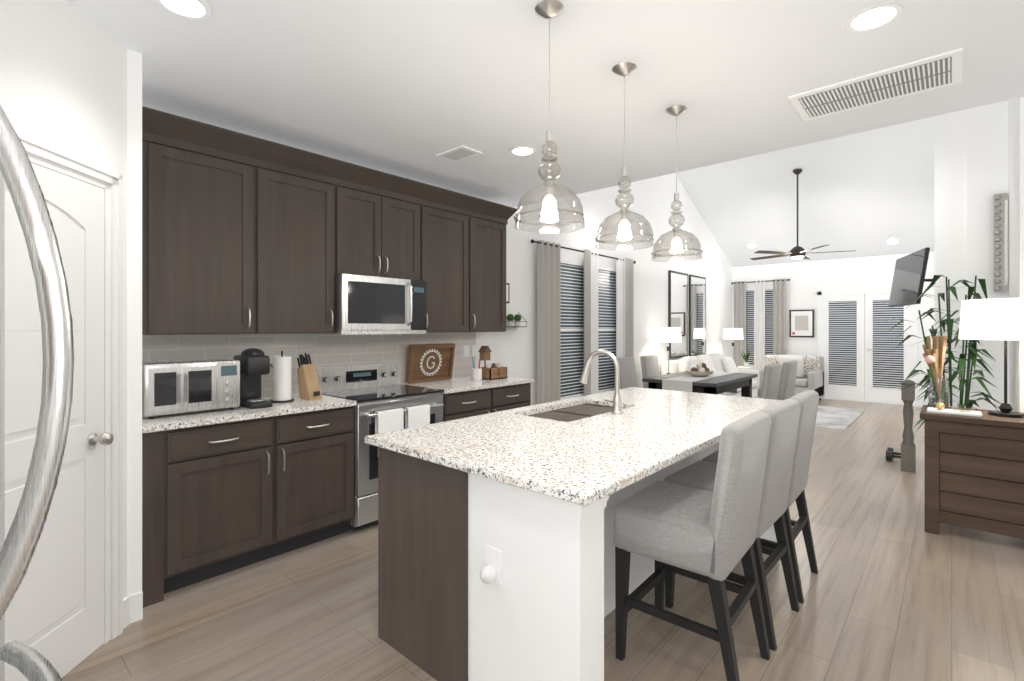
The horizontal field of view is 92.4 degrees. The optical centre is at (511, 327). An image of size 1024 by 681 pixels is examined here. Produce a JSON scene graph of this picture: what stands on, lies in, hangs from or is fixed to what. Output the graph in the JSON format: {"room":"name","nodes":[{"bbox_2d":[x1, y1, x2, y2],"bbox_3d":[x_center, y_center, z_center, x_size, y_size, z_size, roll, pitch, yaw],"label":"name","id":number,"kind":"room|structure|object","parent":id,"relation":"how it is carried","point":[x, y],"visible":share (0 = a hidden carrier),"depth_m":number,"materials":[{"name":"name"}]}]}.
{"room":"kitchen and dining room","nodes":[
{"label":"kitchen and dining room","id":0,"kind":"room"},
{"bbox_2d":[0,0,141,598],"bbox_3d":[-2.252,0.040,1.615,1.771,2.740,1.755,0,0,42],"label":"wall","id":1,"kind":"structure","parent":0,"point":[70,79],"depth_m":2.17,"materials":[{"name":"paint"}]},
{"bbox_2d":[5,130,122,680],"bbox_3d":[-1.791,0.352,1.809,0.030,2.115,0.930,0,0,-3],"label":"door","id":2,"kind":"structure","parent":1,"relation":"attached to","point":[64,614],"depth_m":2.03,"materials":[{"name":"white wood"}]},
{"bbox_2d":[87,432,113,445],"bbox_3d":[-1.772,0.480,2.120,0.078,0.058,0.058,0,0,-3],"label":"handle","id":3,"kind":"object","parent":2,"relation":"attached to","point":[106,439],"visible":1,"depth_m":2.11,"materials":[{"name":"silver metal"}]},
{"bbox_2d":[61,399,1023,680],"bbox_3d":[2.690,1.460,4.719,5.190,0.100,12.420,0,0,42],"label":"floor","id":4,"kind":"structure","parent":0,"point":[893,591],"depth_m":2.43,"materials":[{"name":"brown wood"}]},
{"bbox_2d":[0,105,73,680],"bbox_3d":[-1.081,0.510,0.597,0.819,1.760,0.910,0,0,-42],"label":"refrigerator","id":5,"kind":"object","parent":4,"relation":"on","point":[18,544],"visible":1,"depth_m":0.80,"materials":[{"name":"grey metal"}]},
{"bbox_2d":[142,405,355,601],"bbox_3d":[-1.654,0.969,3.136,0.627,0.884,1.086,0,0,42],"label":"base cabinet","id":6,"kind":"object","parent":4,"relation":"on","point":[225,490],"depth_m":2.81,"materials":[{"name":"brown wood"}]},
{"bbox_2d":[142,394,356,432],"bbox_3d":[-1.685,0.510,3.092,0.638,0.032,1.194,0,0,42],"label":"countertop","id":7,"kind":"structure","parent":6,"relation":"on","point":[155,425],"depth_m":2.86,"materials":[{"name":"white stone"}]},
{"bbox_2d":[142,358,239,418],"bbox_3d":[-1.928,0.344,2.909,0.406,0.300,0.480,0,0,42],"label":"toaster oven","id":8,"kind":"object","parent":7,"relation":"on","point":[175,386],"visible":0.92,"depth_m":2.78,"materials":[{"name":"silver metal"}]},
{"bbox_2d":[233,348,272,408],"bbox_3d":[-1.648,0.311,3.121,0.300,0.366,0.140,0,0,42],"label":"coffee maker","id":9,"kind":"object","parent":7,"relation":"on","point":[254,364],"visible":0.98,"depth_m":3.07,"materials":[{"name":"black plastic"}]},
{"bbox_2d":[270,351,293,402],"bbox_3d":[-1.549,0.325,3.307,0.150,0.340,0.150,0,0,42],"label":"paper towel","id":10,"kind":"object","parent":7,"relation":"on","point":[281,366],"visible":0.96,"depth_m":3.26,"materials":[{"name":"white paper"}]},
{"bbox_2d":[297,353,321,400],"bbox_3d":[-1.425,0.335,3.441,0.238,0.318,0.085,0,0,42],"label":"knife block","id":11,"kind":"object","parent":7,"relation":"on","point":[309,386],"visible":1,"depth_m":3.41,"materials":[{"name":"brown wood"}]},
{"bbox_2d":[315,363,443,530],"bbox_3d":[-1.005,0.858,3.800,0.700,1.105,0.764,0,0,42],"label":"range","id":12,"kind":"object","parent":4,"relation":"on","point":[384,397],"visible":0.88,"depth_m":3.57,"materials":[{"name":"silver metal"}]},
{"bbox_2d":[441,381,533,421],"bbox_3d":[-0.407,0.969,4.528,0.627,0.884,1.114,0,0,42],"label":"base cabinet","id":13,"kind":"object","parent":4,"relation":"on","point":[463,403],"depth_m":4.26,"materials":[{"name":"brown wood"}]},
{"bbox_2d":[404,377,533,392],"bbox_3d":[-0.396,0.510,4.532,0.638,0.032,1.136,0,0,42],"label":"countertop","id":14,"kind":"structure","parent":13,"relation":"on","point":[448,385],"depth_m":4.37,"materials":[{"name":"white stone"}]},
{"bbox_2d":[406,343,454,382],"bbox_3d":[-0.743,0.319,4.519,0.102,0.343,0.500,0,0,42],"label":"tray","id":15,"kind":"object","parent":14,"relation":"on","point":[429,362],"visible":1,"depth_m":4.50,"materials":[{"name":"brown wood"}]},
{"bbox_2d":[471,357,481,380],"bbox_3d":[-0.332,0.384,4.620,0.100,0.221,0.100,0,0,42],"label":"utensil crock","id":16,"kind":"object","parent":14,"relation":"on","point":[476,373],"visible":1,"depth_m":4.58,"materials":[{"name":"white ceramic"}]},
{"bbox_2d":[478,346,506,379],"bbox_3d":[-0.192,0.335,4.803,0.175,0.320,0.240,0,0,42],"label":"caddy","id":17,"kind":"object","parent":14,"relation":"on","point":[492,372],"visible":0.98,"depth_m":4.75,"materials":[{"name":"brown wood"}]},
{"bbox_2d":[365,401,776,680],"bbox_3d":[0.599,0.969,2.762,1.107,0.883,2.492,0,0,42],"label":"kitchen island","id":18,"kind":"object","parent":4,"relation":"on","point":[496,553],"depth_m":1.82,"materials":[{"name":"brown wood"}]},
{"bbox_2d":[365,411,704,508],"bbox_3d":[0.076,0.516,2.183,1.200,0.042,0.912,0,0,42],"label":"island countertop","id":19,"kind":"structure","parent":18,"relation":"on","point":[588,464],"depth_m":2.00,"materials":[{"name":"white stone"}]},
{"bbox_2d":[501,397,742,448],"bbox_3d":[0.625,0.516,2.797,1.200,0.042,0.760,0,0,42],"label":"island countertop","id":20,"kind":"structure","parent":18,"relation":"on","point":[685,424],"depth_m":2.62,"materials":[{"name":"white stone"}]},
{"bbox_2d":[579,349,624,412],"bbox_3d":[0.532,0.311,2.906,0.273,0.369,0.106,0,0,42],"label":"faucet","id":21,"kind":"object","parent":20,"relation":"on","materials":[{"name":"silver metal"}]},
{"bbox_2d":[617,357,636,388],"bbox_3d":[1.763,0.915,6.811,0.542,0.991,0.470,0,0,42],"label":"dining chair","id":22,"kind":"object","parent":4,"relation":"on","point":[627,372],"visible":0.17,"depth_m":6.90,"materials":[{"name":"fabric"}]},
{"bbox_2d":[640,355,659,387],"bbox_3d":[2.277,0.915,7.385,0.542,0.991,0.470,0,0,42],"label":"dining chair","id":23,"kind":"object","parent":4,"relation":"on","point":[649,365],"visible":0.17,"depth_m":7.41,"materials":[{"name":"fabric"}]},
{"bbox_2d":[613,411,771,680],"bbox_3d":[0.773,0.884,2.102,0.527,1.052,0.470,0,0,40],"label":"bar stool","id":24,"kind":"object","parent":4,"relation":"on","point":[707,537],"visible":1,"depth_m":1.95,"materials":[{"name":"fabric"}]},
{"bbox_2d":[642,371,757,397],"bbox_3d":[2.574,1.030,6.636,0.940,0.760,1.640,0,0,42],"label":"dining table","id":25,"kind":"object","parent":4,"relation":"on","point":[725,383],"visible":0.29,"depth_m":6.30,"materials":[{"name":"black wood"}]},
{"bbox_2d":[662,371,736,392],"bbox_3d":[2.574,0.798,6.636,0.380,0.304,1.656,0,0,42],"label":"table runner","id":26,"kind":"object","parent":25,"relation":"on","point":[682,383],"visible":0.43,"depth_m":6.12,"materials":[{"name":"fabric"}]},
{"bbox_2d":[685,362,714,376],"bbox_3d":[2.507,0.553,6.561,0.380,0.185,0.380,0,0,42],"label":"decorative bowl","id":27,"kind":"object","parent":26,"relation":"on","point":[700,370],"visible":1,"depth_m":6.51,"materials":[{"name":"beige"}]},
{"bbox_2d":[661,353,759,396],"bbox_3d":[3.569,0.940,8.684,0.950,0.939,2.260,0,0,42],"label":"sofa","id":28,"kind":"object","parent":4,"relation":"on","point":[718,362],"visible":0.4,"depth_m":8.68,"materials":[{"name":"white fabric"}]},
{"bbox_2d":[663,399,800,650],"bbox_3d":[1.105,0.884,2.473,0.527,1.052,0.470,0,0,43],"label":"bar stool","id":29,"kind":"object","parent":4,"relation":"on","point":[783,414],"visible":0.56,"depth_m":2.33,"materials":[{"name":"fabric"}]},
{"bbox_2d":[737,366,751,368],"bbox_3d":[4.574,1.100,9.932,0.520,0.620,0.520,0,0,42],"label":"side table","id":30,"kind":"object","parent":4,"relation":"on","point":[740,367],"visible":0.31,"depth_m":9.80,"materials":[{"name":"white"}]},
{"bbox_2d":[723,328,742,366],"bbox_3d":[4.481,0.399,9.949,0.380,0.780,0.380,0,0,42],"label":"table lamp","id":31,"kind":"object","parent":30,"relation":"on","point":[733,333],"visible":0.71,"depth_m":9.80,"materials":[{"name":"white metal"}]},
{"bbox_2d":[741,351,750,366],"bbox_3d":[4.693,0.609,9.887,0.229,0.361,0.266,0,0,42],"label":"plant","id":32,"kind":"object","parent":30,"relation":"on","point":[745,358],"visible":1,"depth_m":9.86,"materials":[{"name":"green plant"}]},
{"bbox_2d":[702,390,818,603],"bbox_3d":[1.433,0.884,2.839,0.527,1.052,0.470,0,0,41],"label":"bar stool","id":33,"kind":"object","parent":4,"relation":"on","point":[808,400],"visible":0.44,"depth_m":2.65,"materials":[{"name":"fabric"}]},
{"bbox_2d":[760,363,781,399],"bbox_3d":[2.840,0.915,5.807,0.542,0.991,0.470,0,0,42],"label":"dining chair","id":34,"kind":"object","parent":4,"relation":"on","point":[771,381],"visible":0.23,"depth_m":5.53,"materials":[{"name":"fabric"}]},
{"bbox_2d":[752,360,797,399],"bbox_3d":[3.321,0.915,6.315,0.542,0.991,0.470,0,0,42],"label":"dining chair","id":35,"kind":"object","parent":4,"relation":"on","point":[787,379],"visible":0.27,"depth_m":6.03,"materials":[{"name":"fabric"}]},
{"bbox_2d":[758,354,823,399],"bbox_3d":[5.445,0.969,9.602,0.980,0.882,0.970,0,0,42],"label":"sofa","id":36,"kind":"object","parent":4,"relation":"on","point":[810,373],"visible":0.6,"depth_m":9.39,"materials":[{"name":"fabric"}]},
{"bbox_2d":[815,406,864,429],"bbox_3d":[4.736,1.404,8.075,1.520,0.012,2.150,0,0,42],"label":"area rug","id":37,"kind":"object","parent":4,"relation":"on","point":[836,418],"visible":0.36,"depth_m":7.66,"materials":[{"name":"grey fabric"}]},
{"bbox_2d":[886,448,900,460],"bbox_3d":[4.068,1.355,5.149,0.230,0.110,0.110,0,0,42],"label":"dumbbell","id":38,"kind":"object","parent":4,"relation":"on","point":[890,453],"depth_m":5.18,"materials":[{"name":"black metal"}]},
{"bbox_2d":[901,380,915,472],"bbox_3d":[3.912,0.960,4.847,0.120,0.900,0.120,0,0,42],"label":"stair newel post","id":39,"kind":"object","parent":4,"relation":"on","point":[908,454],"visible":0.96,"depth_m":4.81,"materials":[{"name":"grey wood"}]},
{"bbox_2d":[881,275,1000,431],"bbox_3d":[3.520,0.487,4.083,0.860,1.846,0.921,0,0,42],"label":"plant","id":40,"kind":"object","parent":4,"relation":"on","point":[973,350],"visible":0.54,"depth_m":4.01,"materials":[{"name":"green plant"}]},
{"bbox_2d":[920,405,1023,538],"bbox_3d":[3.526,1.000,3.101,1.445,0.820,0.515,0,0,42],"label":"sideboard","id":41,"kind":"object","parent":4,"relation":"on","point":[974,472],"visible":0.98,"depth_m":3.23,"materials":[{"name":"brown wood"}]},
{"bbox_2d":[922,336,981,416],"bbox_3d":[3.315,0.325,3.313,0.851,0.529,0.419,0,0,42],"label":"decor","id":42,"kind":"object","parent":41,"relation":"on","point":[934,357],"visible":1,"depth_m":3.59,"materials":[{"name":"gold metal"}]},
{"bbox_2d":[958,298,1023,417],"bbox_3d":[3.317,0.199,3.299,0.470,0.780,0.470,0,0,42],"label":"table lamp","id":43,"kind":"object","parent":41,"relation":"on","point":[994,319],"visible":1,"depth_m":3.21,"materials":[{"name":"white fabric"}]},
{"bbox_3d":[2.494,1.100,7.821,0.400,0.620,0.400,0,0,42],"label":"side table","id":44,"kind":"object","parent":4,"relation":"on","visible":0},
{"bbox_2d":[656,327,681,373],"bbox_3d":[2.494,0.389,7.821,0.400,0.800,0.400,0,0,42],"label":"table lamp","id":45,"kind":"object","parent":44,"relation":"on","point":[668,335],"visible":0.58,"depth_m":7.66,"materials":[{"name":"white fabric"}]},
{"bbox_2d":[65,0,1023,266],"bbox_3d":[2.690,-2.185,4.719,5.190,1.710,12.420,0,0,42],"label":"ceiling","id":46,"kind":"structure","parent":0,"point":[410,89],"depth_m":2.77,"materials":[{"name":"paint"}]},
{"bbox_2d":[155,0,211,19],"bbox_3d":[-1.350,-1.327,2.015,0.200,0.007,0.200,0,0,42],"label":"recessed light","id":47,"kind":"object","parent":46,"relation":"in","point":[194,9],"visible":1,"depth_m":2.04,"materials":[{"name":"white"}]},
{"bbox_2d":[436,145,481,162],"bbox_3d":[-0.404,-1.323,3.745,0.300,0.012,0.200,0,0,42],"label":"ceiling vent","id":48,"kind":"object","parent":46,"relation":"in","point":[459,153],"visible":1,"depth_m":3.73,"materials":[{"name":"white metal"}]},
{"bbox_2d":[509,146,535,155],"bbox_3d":[0.080,-1.327,3.687,0.200,0.007,0.200,0,0,42],"label":"recessed light","id":49,"kind":"object","parent":46,"relation":"in","point":[522,151],"visible":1,"depth_m":3.67,"materials":[{"name":"white plastic"}]},
{"bbox_2d":[514,0,585,233],"bbox_3d":[0.156,-0.875,2.048,0.302,0.909,0.302,0,0,42],"label":"pendant light","id":50,"kind":"object","parent":46,"relation":"hanging from","point":[546,9],"visible":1,"depth_m":2.03,"materials":[{"name":"clear glass"}]},
{"bbox_2d":[595,62,654,250],"bbox_3d":[0.577,-0.875,2.517,0.302,0.909,0.302,0,0,42],"label":"pendant light","id":51,"kind":"object","parent":46,"relation":"hanging from","point":[624,69],"visible":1,"depth_m":2.50,"materials":[{"name":"clear glass"}]},
{"bbox_2d":[651,105,702,261],"bbox_3d":[1.004,-0.875,2.994,0.302,0.909,0.302,0,0,42],"label":"pendant light","id":52,"kind":"object","parent":46,"relation":"hanging from","point":[676,241],"visible":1,"depth_m":2.98,"materials":[{"name":"clear glass"}]},
{"bbox_2d":[746,243,756,248],"bbox_3d":[4.900,-1.675,10.042,0.200,0.089,0.182,0,0,42],"label":"recessed light","id":53,"kind":"object","parent":46,"relation":"in","point":[751,245],"visible":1,"depth_m":10.04,"materials":[{"name":"white"}]},
{"bbox_2d":[750,169,854,259],"bbox_3d":[4.603,-1.814,7.907,1.519,1.419,1.461,0,0,42],"label":"ceiling fan","id":54,"kind":"object","parent":46,"relation":"hanging from","point":[797,252],"visible":1,"depth_m":7.81,"materials":[{"name":"brown metal"}]},
{"bbox_2d":[845,2,902,32],"bbox_3d":[1.548,-1.327,2.103,0.200,0.007,0.200,0,0,42],"label":"recessed light","id":55,"kind":"object","parent":46,"relation":"in","point":[874,17],"visible":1,"depth_m":2.10,"materials":[{"name":"white plastic"}]},
{"bbox_2d":[788,48,962,120],"bbox_3d":[2.003,-1.321,2.731,0.740,0.015,0.420,0,0,42],"label":"ceiling vent","id":56,"kind":"object","parent":46,"relation":"in","point":[942,70],"visible":1,"depth_m":2.68,"materials":[{"name":"white metal"}]},
{"bbox_2d":[888,235,895,238],"bbox_3d":[6.688,-1.598,8.636,0.120,0.073,0.118,0,0,42],"label":"smoke detector","id":57,"kind":"object","parent":46,"relation":"attached to","point":[891,236],"visible":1,"depth_m":8.62,"materials":[{"name":"white plastic"}]},
{"bbox_2d":[886,239,899,244],"bbox_3d":[6.791,-1.539,8.751,0.200,0.089,0.182,0,0,42],"label":"recessed light","id":58,"kind":"object","parent":46,"relation":"in","point":[892,241],"visible":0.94,"depth_m":8.75,"materials":[{"name":"white"}]},
{"bbox_2d":[476,173,731,404],"bbox_3d":[0.794,-0.815,6.417,0.100,4.450,12.420,0,0,42],"label":"wall","id":59,"kind":"structure","parent":0,"point":[513,350],"depth_m":7.61,"materials":[{"name":"paint"}]},
{"bbox_2d":[142,126,269,334],"bbox_3d":[-1.923,-0.518,3.046,0.348,1.112,0.643,0,0,42],"label":"upper cabinet","id":60,"kind":"object","parent":59,"relation":"attached to","point":[242,233],"depth_m":2.90,"materials":[{"name":"brown wood"}]},
{"bbox_2d":[270,158,345,333],"bbox_3d":[-1.576,-0.518,3.433,0.348,1.112,0.688,0,0,42],"label":"upper cabinet","id":61,"kind":"object","parent":59,"relation":"attached to","point":[308,207],"depth_m":3.36,"materials":[{"name":"brown wood"}]},
{"bbox_2d":[142,332,475,397],"bbox_3d":[-1.348,0.262,3.945,0.008,0.467,2.921,0,0,42],"label":"backsplash","id":62,"kind":"structure","parent":59,"relation":"attached to","point":[326,350],"depth_m":3.75,"materials":[{"name":"tile"}]},
{"bbox_2d":[464,345,468,356],"bbox_3d":[-0.457,0.232,4.930,0.006,0.115,0.075,0,0,42],"label":"electrical outlet plate","id":63,"kind":"object","parent":62,"relation":"attached to","point":[466,347],"depth_m":4.93,"materials":[{"name":"white plastic"}]},
{"bbox_2d":[472,345,477,355],"bbox_3d":[-0.376,0.232,5.019,0.006,0.115,0.075,0,0,42],"label":"electrical outlet plate","id":64,"kind":"object","parent":62,"relation":"attached to","point":[474,350],"depth_m":5.01,"materials":[{"name":"white plastic"}]},
{"bbox_2d":[346,178,421,279],"bbox_3d":[-1.140,-0.732,3.920,0.348,0.685,0.760,0,0,42],"label":"upper cabinet","id":65,"kind":"object","parent":59,"relation":"attached to","point":[384,227],"depth_m":3.81,"materials":[{"name":"brown wood"}]},
{"bbox_2d":[314,273,425,334],"bbox_3d":[-1.091,-0.170,3.877,0.474,0.435,0.754,0,0,42],"label":"over-the-range microwave","id":66,"kind":"object","parent":65,"relation":"attached to","point":[364,304],"visible":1,"depth_m":3.69,"materials":[{"name":"silver metal"}]},
{"bbox_2d":[422,198,477,331],"bbox_3d":[-0.703,-0.518,4.408,0.348,1.112,0.690,0,0,42],"label":"upper cabinet","id":67,"kind":"object","parent":59,"relation":"attached to","point":[449,233],"depth_m":4.33,"materials":[{"name":"brown wood"}]},
{"bbox_2d":[478,210,508,331],"bbox_3d":[-0.373,-0.518,4.777,0.348,1.112,0.580,0,0,42],"label":"upper cabinet","id":68,"kind":"object","parent":59,"relation":"attached to","point":[491,227],"depth_m":4.72,"materials":[{"name":"brown wood"}]},
{"bbox_2d":[506,283,508,302],"bbox_3d":[-0.100,-0.380,5.325,0.021,0.220,0.200,0,0,42],"label":"framed photo","id":69,"kind":"object","parent":59,"relation":"attached to","point":[507,292],"visible":0.24,"depth_m":5.37,"materials":[{"name":"black plastic"}]},
{"bbox_2d":[506,312,526,326],"bbox_3d":[-0.019,-0.095,5.333,0.131,0.175,0.405,0,0,42],"label":"plants","id":70,"kind":"object","parent":59,"relation":"attached to","point":[510,318],"visible":0.71,"depth_m":5.33,"materials":[{"name":"green plant"}]},
{"bbox_2d":[123,400,928,628],"bbox_3d":[2.776,1.345,4.816,4.990,0.130,11.961,0,0,42],"label":"baseboard","id":71,"kind":"structure","parent":59,"relation":"attached to","point":[132,608],"depth_m":2.35,"materials":[{"name":"white wood"}]},
{"bbox_2d":[560,259,583,399],"bbox_3d":[0.763,0.025,6.271,0.045,1.760,0.770,0,0,42],"label":"window","id":72,"kind":"structure","parent":59,"relation":"in","point":[571,321],"depth_m":6.29,"materials":[{"name":"white"}]},
{"bbox_2d":[531,239,635,403],"bbox_3d":[1.030,0.185,6.515,0.117,2.410,2.464,0,0,42],"label":"curtains","id":73,"kind":"object","parent":59,"relation":"attached to","point":[548,321],"visible":0.79,"depth_m":6.01,"materials":[{"name":"white fabric"}]},
{"bbox_2d":[598,266,615,392],"bbox_3d":[1.297,0.025,6.867,0.045,1.760,0.770,0,0,42],"label":"window","id":74,"kind":"structure","parent":59,"relation":"in","point":[606,316],"depth_m":6.92,"materials":[{"name":"white"}]},
{"bbox_2d":[668,270,687,358],"bbox_3d":[2.966,-0.230,8.741,0.032,1.520,0.780,0,0,42],"label":"mirror","id":75,"kind":"object","parent":59,"relation":"attached to","point":[677,299],"depth_m":8.70,"materials":[{"name":"black mirror"}]},
{"bbox_2d":[689,275,705,355],"bbox_3d":[3.553,-0.230,9.396,0.032,1.520,0.780,0,0,42],"label":"mirror","id":76,"kind":"object","parent":59,"relation":"attached to","point":[697,284],"depth_m":9.35,"materials":[{"name":"black mirror"}]},
{"bbox_2d":[732,251,933,406],"bbox_3d":[6.800,0.030,9.308,5.190,2.760,0.100,0,0,42],"label":"wall","id":77,"kind":"structure","parent":0,"point":[807,282],"depth_m":9.73,"materials":[{"name":"paint"}]},
{"bbox_2d":[746,287,772,367],"bbox_3d":[5.324,0.000,10.530,0.700,1.720,0.045,0,0,42],"label":"window","id":78,"kind":"structure","parent":77,"relation":"in","point":[768,320],"depth_m":10.63,"materials":[{"name":"white"}]},
{"bbox_2d":[731,279,789,369],"bbox_3d":[5.307,0.185,10.511,1.164,2.410,0.095,0,0,42],"label":"curtains","id":79,"kind":"object","parent":77,"relation":"attached to","point":[779,316],"visible":0.81,"depth_m":10.47,"materials":[{"name":"white fabric"}]},
{"bbox_2d":[789,309,813,336],"bbox_3d":[5.910,-0.090,10.016,0.440,0.560,0.028,0,0,42],"label":"framed picture","id":80,"kind":"object","parent":77,"relation":"attached to","point":[801,323],"visible":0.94,"depth_m":10.01,"materials":[{"name":"black plastic"}]},
{"bbox_2d":[817,289,916,406],"bbox_3d":[6.679,0.345,9.300,1.540,2.130,0.068,0,0,42],"label":"patio doors","id":81,"kind":"structure","parent":77,"relation":"in","point":[856,345],"depth_m":9.30,"materials":[{"name":"white wood"}]},
{"bbox_2d":[934,97,1023,412],"bbox_3d":[4.038,-0.890,3.512,1.570,4.600,12.220,0,0,42],"label":"wall","id":82,"kind":"structure","parent":0,"point":[950,196],"depth_m":4.43,"materials":[{"name":"paint"}]},
{"bbox_2d":[888,247,931,306],"bbox_3d":[5.054,-0.610,6.213,0.546,0.657,1.102,0,0,42],"label":"wall-mounted tv","id":83,"kind":"object","parent":82,"relation":"attached to","point":[909,279],"visible":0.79,"depth_m":6.12,"materials":[{"name":"black plastic"}]},
{"bbox_2d":[967,100,1007,410],"bbox_3d":[4.162,-0.890,4.303,0.259,4.600,0.037,0,0,42],"label":"wall","id":84,"kind":"structure","parent":0,"point":[987,152],"depth_m":4.29,"materials":[{"name":"paint"}]},
{"bbox_2d":[993,193,1007,291],"bbox_3d":[4.189,-0.730,4.210,0.087,0.840,0.061,0,0,42],"label":"mirror","id":85,"kind":"object","parent":84,"relation":"attached to","point":[1000,274],"visible":1,"depth_m":4.20,"materials":[{"name":"silver metal"}]}
]}

